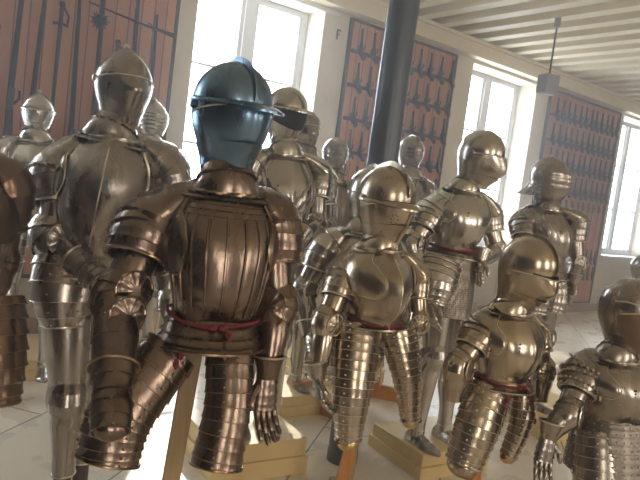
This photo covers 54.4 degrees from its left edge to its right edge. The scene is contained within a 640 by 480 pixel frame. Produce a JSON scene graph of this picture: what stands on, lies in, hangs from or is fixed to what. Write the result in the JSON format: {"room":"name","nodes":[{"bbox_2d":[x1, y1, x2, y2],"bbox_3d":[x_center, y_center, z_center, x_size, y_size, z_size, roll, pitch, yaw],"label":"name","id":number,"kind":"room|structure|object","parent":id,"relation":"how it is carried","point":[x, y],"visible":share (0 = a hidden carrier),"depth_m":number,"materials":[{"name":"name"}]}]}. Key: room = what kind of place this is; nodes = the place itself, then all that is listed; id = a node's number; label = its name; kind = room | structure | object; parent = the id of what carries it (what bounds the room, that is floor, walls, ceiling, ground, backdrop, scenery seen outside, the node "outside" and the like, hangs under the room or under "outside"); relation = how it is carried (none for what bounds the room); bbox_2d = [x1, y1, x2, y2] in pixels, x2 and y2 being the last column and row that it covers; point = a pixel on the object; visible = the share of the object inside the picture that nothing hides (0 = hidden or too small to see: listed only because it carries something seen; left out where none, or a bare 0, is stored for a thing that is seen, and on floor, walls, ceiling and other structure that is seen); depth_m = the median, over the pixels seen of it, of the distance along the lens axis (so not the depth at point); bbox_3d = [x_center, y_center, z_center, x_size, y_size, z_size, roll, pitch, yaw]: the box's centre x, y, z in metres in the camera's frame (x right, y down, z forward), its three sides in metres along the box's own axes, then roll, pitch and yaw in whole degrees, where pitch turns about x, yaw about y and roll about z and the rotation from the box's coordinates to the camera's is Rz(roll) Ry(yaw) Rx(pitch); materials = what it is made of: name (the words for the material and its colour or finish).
{"room":"historic interior","nodes":[
{"label":"historic interior","id":0,"kind":"room"},
{"bbox_2d":[0,311,603,479],"bbox_3d":[3.830,1.802,4.226,17.800,0.100,10.900,4,6,-38],"label":"floor","id":1,"kind":"structure","parent":0,"point":[25,443],"depth_m":3.82,"materials":[{"name":"stone"}]},
{"bbox_2d":[0,154,37,407],"bbox_3d":[-1.263,0.303,1.987,0.671,1.938,0.414,6,5,-12],"label":"suit","id":2,"kind":"object","parent":1,"relation":"on","point":[18,187],"visible":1,"depth_m":1.96,"materials":[{"name":"metal"}]},
{"bbox_2d":[0,90,57,382],"bbox_3d":[-1.847,-0.040,3.998,0.648,1.840,0.375,6,5,-15],"label":"suit","id":3,"kind":"object","parent":1,"relation":"on","point":[38,113],"visible":0.31,"depth_m":3.90,"materials":[{"name":"metal"}]},
{"bbox_2d":[25,337,38,380],"bbox_3d":[-2.230,0.864,4.564,0.630,0.140,0.630,4,6,-32],"label":"plinth","id":4,"kind":"object","parent":1,"relation":"on","point":[33,342],"visible":0.02,"depth_m":4.38,"materials":[{"name":"beige wood"}]},
{"bbox_2d":[26,44,191,479],"bbox_3d":[-0.825,0.205,2.387,0.631,1.895,0.434,5,5,-21],"label":"suit","id":5,"kind":"object","parent":1,"relation":"on","point":[82,178],"visible":0.71,"depth_m":2.23,"materials":[{"name":"grey metal"}]},
{"bbox_2d":[139,98,190,336],"bbox_3d":[-1.213,-0.007,4.196,0.648,1.904,0.359,6,5,-15],"label":"suit","id":6,"kind":"object","parent":1,"relation":"on","point":[154,121],"visible":0.11,"depth_m":4.14,"materials":[{"name":"metal"}]},
{"bbox_2d":[74,56,303,479],"bbox_3d":[-0.382,0.418,1.881,0.644,1.962,0.565,5,5,-25],"label":"suit","id":7,"kind":"object","parent":1,"relation":"on","point":[227,244],"visible":1,"depth_m":1.79,"materials":[{"name":"brown metal"}]},
{"bbox_2d":[185,408,307,479],"bbox_3d":[-0.452,1.150,3.575,0.570,0.200,0.570,4,6,-32],"label":"plinth","id":8,"kind":"object","parent":1,"relation":"on","point":[287,456],"visible":0.36,"depth_m":3.40,"materials":[{"name":"beige wood"}]},
{"bbox_2d":[246,86,334,442],"bbox_3d":[-0.243,0.109,3.490,0.650,1.923,0.468,5,5,-22],"label":"suit","id":9,"kind":"object","parent":1,"relation":"on","point":[283,166],"visible":0.39,"depth_m":3.39,"materials":[{"name":"metal"}]},
{"bbox_2d":[276,223,304,415],"bbox_3d":[-0.168,0.447,3.272,0.172,1.082,0.047,7,5,0],"label":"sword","id":10,"kind":"object","parent":9,"relation":"attached to","point":[295,267],"visible":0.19,"depth_m":3.29,"materials":[{"name":"metal"}]},
{"bbox_2d":[255,110,337,394],"bbox_3d":[-0.176,0.073,4.398,0.631,1.977,0.390,5,5,-25],"label":"suit","id":11,"kind":"object","parent":1,"relation":"on","point":[309,136],"visible":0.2,"depth_m":4.43,"materials":[{"name":"grey metal"}]},
{"bbox_2d":[278,374,331,417],"bbox_3d":[-0.187,1.130,4.564,0.470,0.140,0.470,4,6,-32],"label":"plinth","id":12,"kind":"object","parent":1,"relation":"on","point":[293,403],"visible":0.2,"depth_m":4.34,"materials":[{"name":"beige wood"}]},
{"bbox_2d":[285,349,331,384],"bbox_3d":[-0.020,1.083,5.362,0.590,0.140,0.590,4,6,-32],"label":"plinth","id":13,"kind":"object","parent":1,"relation":"on","point":[288,362],"visible":0.02,"depth_m":5.21,"materials":[{"name":"beige wood"}]},
{"bbox_2d":[292,378,332,418],"bbox_3d":[-0.121,1.114,4.540,0.670,0.188,0.200,11,6,37],"label":"brace","id":14,"kind":"object","parent":1,"relation":"on","point":[307,382],"visible":0.14,"depth_m":4.42,"materials":[{"name":"orange wood"}]},
{"bbox_2d":[290,137,349,367],"bbox_3d":[0.041,0.094,5.095,0.621,1.873,0.380,6,5,-18],"label":"suit","id":15,"kind":"object","parent":1,"relation":"on","point":[335,151],"visible":0.16,"depth_m":4.99,"materials":[{"name":"grey metal"}]},
{"bbox_2d":[292,163,407,479],"bbox_3d":[0.133,0.480,3.137,0.619,1.750,0.400,7,5,-4],"label":"suit","id":16,"kind":"object","parent":1,"relation":"on","point":[323,246],"visible":0.3,"depth_m":3.04,"materials":[{"name":"metal"}]},
{"bbox_2d":[303,161,432,479],"bbox_3d":[0.209,0.525,2.744,0.609,1.755,0.403,6,5,-17],"label":"suit","id":17,"kind":"object","parent":1,"relation":"on","point":[378,279],"visible":1,"depth_m":2.64,"materials":[{"name":"metal"}]},
{"bbox_2d":[326,0,419,465],"bbox_3d":[0.368,-0.523,3.565,0.360,3.720,0.360,7,5,0],"label":"column","id":18,"kind":"structure","parent":1,"relation":"on","point":[402,15],"depth_m":3.47,"materials":[{"name":"grey metal"}]},
{"bbox_2d":[372,371,396,401],"bbox_3d":[0.456,1.154,4.947,0.415,0.188,0.209,7,5,0],"label":"brace","id":19,"kind":"object","parent":1,"relation":"on","point":[380,391],"visible":0.36,"depth_m":4.91,"materials":[{"name":"orange wood"}]},
{"bbox_2d":[398,134,436,321],"bbox_3d":[0.687,0.112,5.201,0.620,1.985,0.391,6,5,-18],"label":"suit","id":20,"kind":"object","parent":1,"relation":"on","point":[411,153],"visible":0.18,"depth_m":5.10,"materials":[{"name":"grey metal"}]},
{"bbox_2d":[368,416,487,479],"bbox_3d":[0.679,1.293,3.916,0.550,0.150,0.510,4,6,-32],"label":"plinth","id":21,"kind":"object","parent":1,"relation":"on","point":[387,438],"visible":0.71,"depth_m":3.74,"materials":[{"name":"beige wood"}]},
{"bbox_2d":[402,130,507,456],"bbox_3d":[0.825,0.285,3.755,0.813,1.905,0.443,4,6,-32],"label":"suit","id":22,"kind":"object","parent":21,"relation":"on","point":[456,216],"visible":0.85,"depth_m":3.63,"materials":[{"name":"metal"}]},
{"bbox_2d":[442,234,560,479],"bbox_3d":[0.740,0.717,2.682,0.393,1.519,0.543,11,6,34],"label":"suit","id":23,"kind":"object","parent":1,"relation":"on","point":[506,342],"visible":1,"depth_m":2.53,"materials":[{"name":"metal"}]},
{"bbox_2d":[504,391,569,441],"bbox_3d":[1.789,1.365,4.864,0.750,0.130,0.590,4,6,-32],"label":"plinth","id":24,"kind":"object","parent":1,"relation":"on","point":[535,431],"visible":0.2,"depth_m":4.64,"materials":[{"name":"beige wood"}]},
{"bbox_2d":[507,154,589,414],"bbox_3d":[1.615,0.328,4.647,0.684,1.910,0.495,3,6,-40],"label":"suit","id":25,"kind":"object","parent":1,"relation":"on","point":[550,178],"visible":0.62,"depth_m":4.51,"materials":[{"name":"grey metal"}]},
{"bbox_2d":[533,278,639,479],"bbox_3d":[1.175,0.841,2.630,0.722,1.391,0.406,6,5,-11],"label":"suit","id":26,"kind":"object","parent":1,"relation":"on","point":[598,402],"visible":1,"depth_m":2.48,"materials":[{"name":"grey metal"}]},
{"bbox_2d":[630,255,639,278],"bbox_3d":[3.199,0.749,6.176,0.622,1.205,0.373,6,5,-20],"label":"suit","id":27,"kind":"object","parent":1,"relation":"on","point":[635,262],"visible":0.05,"depth_m":6.16,"materials":[{"name":"grey metal"}]},
{"bbox_2d":[18,0,639,317],"bbox_3d":[0.957,-0.933,8.138,17.800,3.900,0.500,4,6,-38],"label":"wall","id":28,"kind":"structure","parent":0,"point":[324,55],"depth_m":8.35,"materials":[{"name":"painted plaster"}]},
{"bbox_2d":[0,0,180,277],"bbox_3d":[-2.427,-1.180,5.146,2.470,3.030,0.047,4,6,-38],"label":"board","id":29,"kind":"object","parent":28,"relation":"attached to","point":[120,28],"visible":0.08,"depth_m":5.33,"materials":[{"name":"brown wood"}]},
{"bbox_2d":[2,0,23,135],"bbox_3d":[-2.429,-1.484,4.959,0.101,1.713,0.100,10,6,29],"label":"musket","id":30,"kind":"object","parent":29,"relation":"attached to","point":[8,122],"visible":0.88,"depth_m":4.96,"materials":[{"name":"grey metal"}]},
{"bbox_2d":[30,0,46,94],"bbox_3d":[-2.318,-1.227,5.095,0.100,1.714,0.100,6,5,-38],"label":"musket","id":31,"kind":"object","parent":29,"relation":"attached to","point":[44,2],"visible":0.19,"depth_m":5.05,"materials":[{"name":"grey metal"}]},
{"bbox_2d":[49,1,69,132],"bbox_3d":[-2.202,-1.442,5.195,0.129,1.096,0.052,4,6,-38],"label":"sword","id":32,"kind":"object","parent":29,"relation":"hanging from","point":[62,4],"visible":0.94,"depth_m":5.18,"materials":[{"name":"grey metal"}]},
{"bbox_2d":[68,0,81,135],"bbox_3d":[-2.071,-1.213,5.288,0.100,1.714,0.100,2,7,-38],"label":"musket","id":33,"kind":"object","parent":29,"relation":"attached to","point":[71,130],"visible":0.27,"depth_m":5.24,"materials":[{"name":"grey"}]},
{"bbox_2d":[91,0,105,115],"bbox_3d":[-1.898,-1.451,5.376,0.100,1.714,0.100,3,7,-38],"label":"musket","id":34,"kind":"object","parent":29,"relation":"attached to","point":[94,108],"visible":0.3,"depth_m":5.34,"materials":[{"name":"grey metal"}]},
{"bbox_2d":[90,0,108,29],"bbox_3d":[-1.762,-1.991,5.044,0.153,0.579,0.177,7,5,-2],"label":"spiked mace","id":35,"kind":"object","parent":29,"relation":"attached to","point":[99,20],"visible":1,"depth_m":5.02,"materials":[{"name":"grey metal"}]},
{"bbox_2d":[89,1,173,37],"bbox_3d":[-1.604,-1.879,5.321,0.751,0.115,0.044,4,6,-37],"label":"musket","id":36,"kind":"object","parent":29,"relation":"attached to","point":[165,32],"visible":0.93,"depth_m":5.37,"materials":[{"name":"grey metal"}]},
{"bbox_2d":[132,0,139,52],"bbox_3d":[-1.655,-1.436,5.565,0.100,1.714,0.100,2,7,-38],"label":"musket","id":37,"kind":"object","parent":29,"relation":"attached to","point":[135,31],"visible":0.12,"depth_m":5.50,"materials":[{"name":"grey metal"}]},
{"bbox_2d":[149,14,157,101],"bbox_3d":[-1.542,-1.180,5.699,0.100,1.714,0.100,2,7,-38],"label":"musket","id":38,"kind":"object","parent":29,"relation":"attached to","point":[153,52],"visible":0.13,"depth_m":5.62,"materials":[{"name":"grey metal"}]},
{"bbox_2d":[183,0,342,143],"bbox_3d":[-0.700,-1.330,6.670,1.706,2.546,0.457,4,6,-38],"label":"window","id":39,"kind":"structure","parent":28,"relation":"in","point":[249,9],"depth_m":6.72,"materials":[{"name":"white paint"}]},
{"bbox_2d":[26,303,597,333],"bbox_3d":[0.875,0.963,8.090,17.400,0.140,0.036,4,6,-38],"label":"baseboard","id":40,"kind":"structure","parent":28,"relation":"attached to","point":[32,322],"depth_m":10.70,"materials":[{"name":"beige stone"}]},
{"bbox_2d":[335,17,458,188],"bbox_3d":[0.885,-0.973,7.720,1.830,3.030,0.052,4,6,-38],"label":"board","id":41,"kind":"object","parent":28,"relation":"attached to","point":[352,58],"visible":0.37,"depth_m":7.41,"materials":[{"name":"brown wood"}]},
{"bbox_2d":[347,129,353,159],"bbox_3d":[0.351,-1.105,7.215,0.134,0.345,0.058,2,7,-38],"label":"flintlock pistol","id":42,"kind":"object","parent":41,"relation":"attached to","point":[351,157],"visible":0.8,"depth_m":7.19,"materials":[{"name":"grey metal"}]},
{"bbox_2d":[349,96,357,126],"bbox_3d":[0.399,-1.480,7.181,0.134,0.345,0.058,4,6,-38],"label":"flintlock pistol","id":43,"kind":"object","parent":41,"relation":"attached to","point":[352,117],"visible":1,"depth_m":7.16,"materials":[{"name":"grey metal"}]},
{"bbox_2d":[354,63,361,93],"bbox_3d":[0.445,-1.856,7.147,0.134,0.345,0.058,2,7,-38],"label":"flintlock pistol","id":44,"kind":"object","parent":41,"relation":"attached to","point":[357,85],"visible":1,"depth_m":7.13,"materials":[{"name":"grey metal"}]},
{"bbox_2d":[357,132,364,161],"bbox_3d":[0.494,-1.096,7.326,0.134,0.345,0.058,2,7,-38],"label":"flintlock pistol","id":45,"kind":"object","parent":41,"relation":"attached to","point":[360,150],"visible":1,"depth_m":7.30,"materials":[{"name":"grey metal"}]},
{"bbox_2d":[357,28,365,60],"bbox_3d":[0.483,-2.232,7.106,0.134,0.345,0.058,1,8,-38],"label":"flintlock pistol","id":46,"kind":"object","parent":41,"relation":"attached to","point":[360,49],"visible":1,"depth_m":7.08,"materials":[{"name":"grey metal"}]},
{"bbox_2d":[362,99,369,129],"bbox_3d":[0.552,-1.470,7.301,0.134,0.345,0.058,6,5,-38],"label":"flintlock pistol","id":47,"kind":"object","parent":41,"relation":"attached to","point":[365,118],"visible":1,"depth_m":7.28,"materials":[{"name":"grey metal"}]},
{"bbox_2d":[365,66,373,96],"bbox_3d":[0.590,-1.846,7.260,0.134,0.345,0.058,4,6,-38],"label":"flintlock pistol","id":48,"kind":"object","parent":41,"relation":"attached to","point":[368,87],"visible":1,"depth_m":7.24,"materials":[{"name":"grey metal"}]},
{"bbox_2d":[370,33,378,63],"bbox_3d":[0.640,-2.222,7.228,0.134,0.345,0.058,2,7,-38],"label":"flintlock pistol","id":49,"kind":"object","parent":41,"relation":"attached to","point":[373,52],"visible":1,"depth_m":7.21,"materials":[{"name":"grey metal"}]},
{"bbox_2d":[409,111,415,134],"bbox_3d":[1.168,-1.433,7.780,0.137,0.344,0.058,4,6,-38],"label":"flintlock pistol","id":50,"kind":"object","parent":41,"relation":"attached to","point":[411,127],"visible":0.72,"depth_m":7.75,"materials":[{"name":"grey metal"}]},
{"bbox_2d":[413,80,419,108],"bbox_3d":[1.208,-1.808,7.740,0.134,0.345,0.058,2,7,-38],"label":"flintlock pistol","id":51,"kind":"object","parent":41,"relation":"attached to","point":[415,97],"visible":1,"depth_m":7.72,"materials":[{"name":"grey metal"}]},
{"bbox_2d":[417,49,423,77],"bbox_3d":[1.257,-2.183,7.709,0.134,0.345,0.058,2,7,-38],"label":"flintlock pistol","id":52,"kind":"object","parent":41,"relation":"attached to","point":[419,67],"visible":1,"depth_m":7.69,"materials":[{"name":"grey metal"}]},
{"bbox_2d":[418,114,425,141],"bbox_3d":[1.304,-1.423,7.886,0.134,0.345,0.058,4,6,-38],"label":"flintlock pistol","id":53,"kind":"object","parent":41,"relation":"attached to","point":[421,131],"visible":0.99,"depth_m":7.87,"materials":[{"name":"grey metal"}]},
{"bbox_2d":[423,83,430,111],"bbox_3d":[1.363,-1.799,7.862,0.137,0.344,0.058,4,6,-38],"label":"flintlock pistol","id":54,"kind":"object","parent":41,"relation":"attached to","point":[426,104],"visible":1,"depth_m":7.84,"materials":[{"name":"grey metal"}]},
{"bbox_2d":[426,146,432,172],"bbox_3d":[1.423,-1.037,8.049,0.134,0.345,0.058,4,6,-38],"label":"flintlock pistol","id":55,"kind":"object","parent":41,"relation":"attached to","point":[428,162],"visible":1,"depth_m":8.03,"materials":[{"name":"grey metal"}]},
{"bbox_2d":[427,53,434,81],"bbox_3d":[1.404,-2.174,7.823,0.134,0.345,0.058,1,8,-38],"label":"flintlock pistol","id":56,"kind":"object","parent":41,"relation":"attached to","point":[430,75],"visible":1,"depth_m":7.80,"materials":[{"name":"grey metal"}]},
{"bbox_2d":[429,116,435,143],"bbox_3d":[1.462,-1.413,8.009,0.134,0.345,0.058,4,6,-38],"label":"flintlock pistol","id":57,"kind":"object","parent":41,"relation":"attached to","point":[432,131],"visible":1,"depth_m":7.99,"materials":[{"name":"grey metal"}]},
{"bbox_2d":[434,87,441,114],"bbox_3d":[1.524,-1.787,7.987,0.134,0.345,0.058,6,5,-38],"label":"flintlock pistol","id":58,"kind":"object","parent":41,"relation":"attached to","point":[437,102],"visible":1,"depth_m":7.97,"materials":[{"name":"grey metal"}]},
{"bbox_2d":[435,148,441,174],"bbox_3d":[1.566,-1.028,8.161,0.134,0.345,0.058,3,7,-38],"label":"flintlock pistol","id":59,"kind":"object","parent":41,"relation":"attached to","point":[437,164],"visible":1,"depth_m":8.14,"materials":[{"name":"grey metal"}]},
{"bbox_2d":[438,56,444,84],"bbox_3d":[1.556,-2.164,7.942,0.132,0.348,0.058,4,6,-37],"label":"flintlock pistol","id":60,"kind":"object","parent":41,"relation":"attached to","point":[440,73],"visible":1,"depth_m":7.92,"materials":[{"name":"grey metal"}]},
{"bbox_2d":[440,119,446,145],"bbox_3d":[1.620,-1.403,8.132,0.134,0.345,0.058,3,7,-38],"label":"flintlock pistol","id":61,"kind":"object","parent":41,"relation":"attached to","point":[443,135],"visible":1,"depth_m":8.11,"materials":[{"name":"grey metal"}]},
{"bbox_2d":[444,90,450,116],"bbox_3d":[1.670,-1.779,8.100,0.134,0.345,0.058,2,7,-38],"label":"flintlock pistol","id":62,"kind":"object","parent":41,"relation":"attached to","point":[446,107],"visible":1,"depth_m":8.08,"materials":[{"name":"grey metal"}]},
{"bbox_2d":[449,60,455,87],"bbox_3d":[1.724,-2.153,8.072,0.134,0.345,0.058,5,5,-38],"label":"flintlock pistol","id":63,"kind":"object","parent":41,"relation":"attached to","point":[451,76],"visible":1,"depth_m":8.05,"materials":[{"name":"grey metal"}]},
{"bbox_2d":[310,0,639,117],"bbox_3d":[1.387,-2.572,7.716,17.400,0.200,0.199,4,6,-38],"label":"ceiling beam","id":64,"kind":"structure","parent":28,"relation":"attached to","point":[373,11],"depth_m":8.28,"materials":[{"name":"beige paint"}]},
{"bbox_2d":[464,71,518,246],"bbox_3d":[2.407,-1.131,9.111,1.498,2.533,0.420,4,6,-38],"label":"window","id":65,"kind":"structure","parent":28,"relation":"in","point":[486,81],"depth_m":9.34,"materials":[{"name":"white paint"}]},
{"bbox_2d":[531,90,621,302],"bbox_3d":[4.169,-0.598,10.308,2.160,3.370,0.052,4,6,-38],"label":"board","id":66,"kind":"object","parent":28,"relation":"attached to","point":[584,292],"visible":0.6,"depth_m":10.42,"materials":[{"name":"brown wood"}]},
{"bbox_2d":[551,123,555,145],"bbox_3d":[3.614,-1.637,9.617,0.134,0.345,0.058,4,6,-38],"label":"flintlock pistol","id":67,"kind":"object","parent":66,"relation":"attached to","point":[553,135],"visible":1,"depth_m":9.60,"materials":[{"name":"grey metal"}]},
{"bbox_2d":[555,98,559,120],"bbox_3d":[3.669,-2.013,9.589,0.134,0.345,0.058,1,7,-38],"label":"flintlock pistol","id":68,"kind":"object","parent":66,"relation":"attached to","point":[557,111],"visible":1,"depth_m":9.57,"materials":[{"name":"grey metal"}]},
{"bbox_2d":[557,125,562,146],"bbox_3d":[3.760,-1.628,9.730,0.134,0.345,0.058,3,7,-38],"label":"flintlock pistol","id":69,"kind":"object","parent":66,"relation":"attached to","point":[559,138],"visible":1,"depth_m":9.71,"materials":[{"name":"grey metal"}]},
{"bbox_2d":[561,100,565,122],"bbox_3d":[3.799,-2.003,9.690,0.131,0.348,0.058,4,6,-37],"label":"flintlock pistol","id":70,"kind":"object","parent":66,"relation":"attached to","point":[563,113],"visible":1,"depth_m":9.67,"materials":[{"name":"grey metal"}]},
{"bbox_2d":[563,126,568,148],"bbox_3d":[3.897,-1.619,9.837,0.134,0.345,0.058,3,6,-38],"label":"flintlock pistol","id":71,"kind":"object","parent":66,"relation":"attached to","point":[565,140],"visible":1,"depth_m":9.81,"materials":[{"name":"grey metal"}]},
{"bbox_2d":[567,102,571,124],"bbox_3d":[3.936,-1.997,9.797,0.138,0.344,0.058,4,6,-38],"label":"flintlock pistol","id":72,"kind":"object","parent":66,"relation":"attached to","point":[569,114],"visible":1,"depth_m":9.77,"materials":[{"name":"grey metal"}]},
{"bbox_2d":[569,128,573,149],"bbox_3d":[4.016,-1.612,9.930,0.134,0.345,0.058,3,7,-38],"label":"flintlock pistol","id":73,"kind":"object","parent":66,"relation":"attached to","point":[571,140],"visible":1,"depth_m":9.91,"materials":[{"name":"grey metal"}]},
{"bbox_2d":[570,153,575,174],"bbox_3d":[4.101,-1.228,10.066,0.134,0.345,0.058,6,5,-38],"label":"flintlock pistol","id":74,"kind":"object","parent":66,"relation":"attached to","point":[572,167],"visible":0.92,"depth_m":10.04,"materials":[{"name":"grey metal"}]},
{"bbox_2d":[572,104,577,125],"bbox_3d":[4.061,-1.988,9.894,0.134,0.345,0.058,2,7,-38],"label":"flintlock pistol","id":75,"kind":"object","parent":66,"relation":"attached to","point":[574,117],"visible":1,"depth_m":9.88,"materials":[{"name":"grey metal"}]},
{"bbox_2d":[574,129,578,151],"bbox_3d":[4.146,-1.604,10.031,0.134,0.345,0.058,3,6,-38],"label":"flintlock pistol","id":76,"kind":"object","parent":66,"relation":"attached to","point":[576,142],"visible":1,"depth_m":10.01,"materials":[{"name":"grey metal"}]},
{"bbox_2d":[576,155,581,175],"bbox_3d":[4.244,-1.218,10.178,0.132,0.348,0.058,4,6,-37],"label":"flintlock pistol","id":77,"kind":"object","parent":66,"relation":"attached to","point":[578,168],"visible":1,"depth_m":10.16,"materials":[{"name":"grey metal"}]},
{"bbox_2d":[578,179,582,199],"bbox_3d":[4.326,-0.835,10.312,0.132,0.348,0.058,4,6,-37],"label":"flintlock pistol","id":78,"kind":"object","parent":66,"relation":"attached to","point":[580,191],"visible":1,"depth_m":10.29,"materials":[{"name":"grey metal"}]},
{"bbox_2d":[579,106,583,127],"bbox_3d":[4.208,-1.978,10.009,0.134,0.345,0.058,3,7,-38],"label":"flintlock pistol","id":79,"kind":"object","parent":66,"relation":"attached to","point":[581,118],"visible":1,"depth_m":9.99,"materials":[{"name":"grey metal"}]},
{"bbox_2d":[580,131,584,152],"bbox_3d":[4.283,-1.595,10.138,0.134,0.345,0.058,6,5,-38],"label":"flintlock pistol","id":80,"kind":"object","parent":66,"relation":"attached to","point":[582,143],"visible":1,"depth_m":10.11,"materials":[{"name":"grey metal"}]},
{"bbox_2d":[583,180,587,200],"bbox_3d":[4.454,-0.829,10.411,0.138,0.344,0.058,4,6,-38],"label":"flintlock pistol","id":81,"kind":"object","parent":66,"relation":"attached to","point":[585,192],"visible":1,"depth_m":10.39,"materials":[{"name":"grey metal"}]},
{"bbox_2d":[587,157,591,178],"bbox_3d":[4.511,-1.202,10.386,0.134,0.345,0.058,4,6,-38],"label":"flintlock pistol","id":82,"kind":"object","parent":66,"relation":"attached to","point":[589,170],"visible":1,"depth_m":10.36,"materials":[{"name":"grey metal"}]},
{"bbox_2d":[590,134,595,155],"bbox_3d":[4.545,-1.579,10.341,0.134,0.345,0.058,2,7,-38],"label":"flintlock pistol","id":83,"kind":"object","parent":66,"relation":"attached to","point":[592,148],"visible":1,"depth_m":10.32,"materials":[{"name":"grey metal"}]},
{"bbox_2d":[594,111,599,132],"bbox_3d":[4.600,-1.955,10.314,0.137,0.344,0.058,4,6,-38],"label":"flintlock pistol","id":84,"kind":"object","parent":66,"relation":"attached to","point":[596,125],"visible":1,"depth_m":10.29,"materials":[{"name":"grey metal"}]},
{"bbox_2d":[605,115,609,135],"bbox_3d":[4.872,-1.937,10.526,0.134,0.345,0.058,2,7,-38],"label":"flintlock pistol","id":85,"kind":"object","parent":66,"relation":"attached to","point":[607,127],"visible":1,"depth_m":10.50,"materials":[{"name":"grey metal"}]},
{"bbox_2d":[601,122,639,259],"bbox_3d":[5.792,-0.919,11.746,1.748,2.533,0.420,4,6,-38],"label":"window","id":86,"kind":"structure","parent":28,"relation":"in","point":[607,251],"depth_m":11.87,"materials":[{"name":"white paint"}]},
{"bbox_3d":[4.343,-2.150,3.885,17.800,0.100,10.900,4,6,-38],"label":"ceiling","id":87,"kind":"structure","parent":0,"visible":0},
{"bbox_2d":[388,0,459,8],"bbox_3d":[3.887,-2.048,3.436,0.151,0.138,10.075,4,6,-38],"label":"ceiling beam","id":88,"kind":"structure","parent":87,"relation":"attached to","point":[423,3],"depth_m":6.87,"materials":[{"name":"beige paint"}]},
{"bbox_2d":[418,0,534,18],"bbox_3d":[4.178,-2.030,3.663,0.151,0.138,10.075,4,6,-38],"label":"ceiling beam","id":89,"kind":"structure","parent":87,"relation":"attached to","point":[462,6],"depth_m":6.97,"materials":[{"name":"beige paint"}]},
{"bbox_2d":[430,0,616,26],"bbox_3d":[4.470,-2.012,3.890,0.151,0.138,10.075,4,6,-38],"label":"ceiling beam","id":90,"kind":"structure","parent":87,"relation":"attached to","point":[537,6],"depth_m":6.88,"materials":[{"name":"beige paint"}]},
{"bbox_2d":[450,0,639,34],"bbox_3d":[4.761,-1.993,4.117,0.151,0.138,10.075,4,6,-38],"label":"ceiling beam","id":91,"kind":"structure","parent":87,"relation":"attached to","point":[619,6],"depth_m":6.88,"materials":[{"name":"beige paint"}]},
{"bbox_2d":[536,17,561,95],"bbox_3d":[2.567,-2.025,6.875,0.170,0.834,0.160,6,5,-20],"label":"spotlight","id":92,"kind":"object","parent":91,"relation":"hanging from","point":[547,83],"visible":1,"depth_m":6.84,"materials":[{"name":"grey metal"}]},
{"bbox_2d":[470,10,639,41],"bbox_3d":[5.053,-1.975,4.344,0.151,0.138,10.075,4,6,-38],"label":"ceiling beam","id":93,"kind":"structure","parent":87,"relation":"attached to","point":[633,16],"depth_m":7.17,"materials":[{"name":"beige paint"}]},
{"bbox_2d":[488,22,639,48],"bbox_3d":[5.345,-1.957,4.571,0.151,0.138,10.075,4,6,-38],"label":"ceiling beam","id":94,"kind":"structure","parent":87,"relation":"attached to","point":[632,28],"depth_m":7.50,"materials":[{"name":"beige paint"}]},
{"bbox_2d":[504,33,639,54],"bbox_3d":[5.636,-1.939,4.798,0.151,0.138,10.075,4,6,-38],"label":"ceiling beam","id":95,"kind":"structure","parent":87,"relation":"attached to","point":[628,38],"depth_m":7.82,"materials":[{"name":"beige paint"}]},
{"bbox_2d":[521,43,639,60],"bbox_3d":[5.928,-1.920,5.025,0.151,0.138,10.075,4,6,-38],"label":"ceiling beam","id":96,"kind":"structure","parent":87,"relation":"attached to","point":[633,47],"depth_m":8.13,"materials":[{"name":"beige paint"}]},
{"bbox_2d":[536,51,639,66],"bbox_3d":[6.220,-1.902,5.252,0.151,0.138,10.075,4,6,-38],"label":"ceiling beam","id":97,"kind":"structure","parent":87,"relation":"attached to","point":[629,55],"depth_m":8.44,"materials":[{"name":"beige paint"}]},
{"bbox_2d":[552,59,639,71],"bbox_3d":[6.511,-1.884,5.479,0.151,0.138,10.075,4,6,-38],"label":"ceiling beam","id":98,"kind":"structure","parent":87,"relation":"attached to","point":[627,63],"depth_m":8.76,"materials":[{"name":"beige paint"}]},
{"bbox_2d":[564,67,639,76],"bbox_3d":[6.803,-1.866,5.705,0.151,0.138,10.075,4,6,-38],"label":"ceiling beam","id":99,"kind":"structure","parent":87,"relation":"attached to","point":[628,70],"depth_m":9.07,"materials":[{"name":"beige paint"}]},
{"bbox_2d":[577,73,639,81],"bbox_3d":[7.095,-1.847,5.932,0.151,0.138,10.075,4,6,-38],"label":"ceiling beam","id":100,"kind":"structure","parent":87,"relation":"attached to","point":[635,76],"depth_m":9.37,"materials":[{"name":"beige paint"}]},
{"bbox_2d":[590,79,639,86],"bbox_3d":[7.386,-1.829,6.159,0.151,0.138,10.075,4,6,-38],"label":"beam","id":101,"kind":"structure","parent":87,"relation":"attached to","point":[620,82],"depth_m":9.68,"materials":[{"name":"beige paint"}]},
{"bbox_2d":[602,85,639,90],"bbox_3d":[7.678,-1.811,6.386,0.151,0.138,10.075,4,6,-38],"label":"beam","id":102,"kind":"structure","parent":87,"relation":"attached to","point":[631,87],"depth_m":9.98,"materials":[{"name":"beige paint"}]},
{"bbox_2d":[613,90,639,95],"bbox_3d":[7.970,-1.793,6.613,0.151,0.138,10.075,4,6,-38],"label":"beam","id":103,"kind":"structure","parent":87,"relation":"attached to","point":[635,92],"depth_m":10.28,"materials":[{"name":"beige paint"}]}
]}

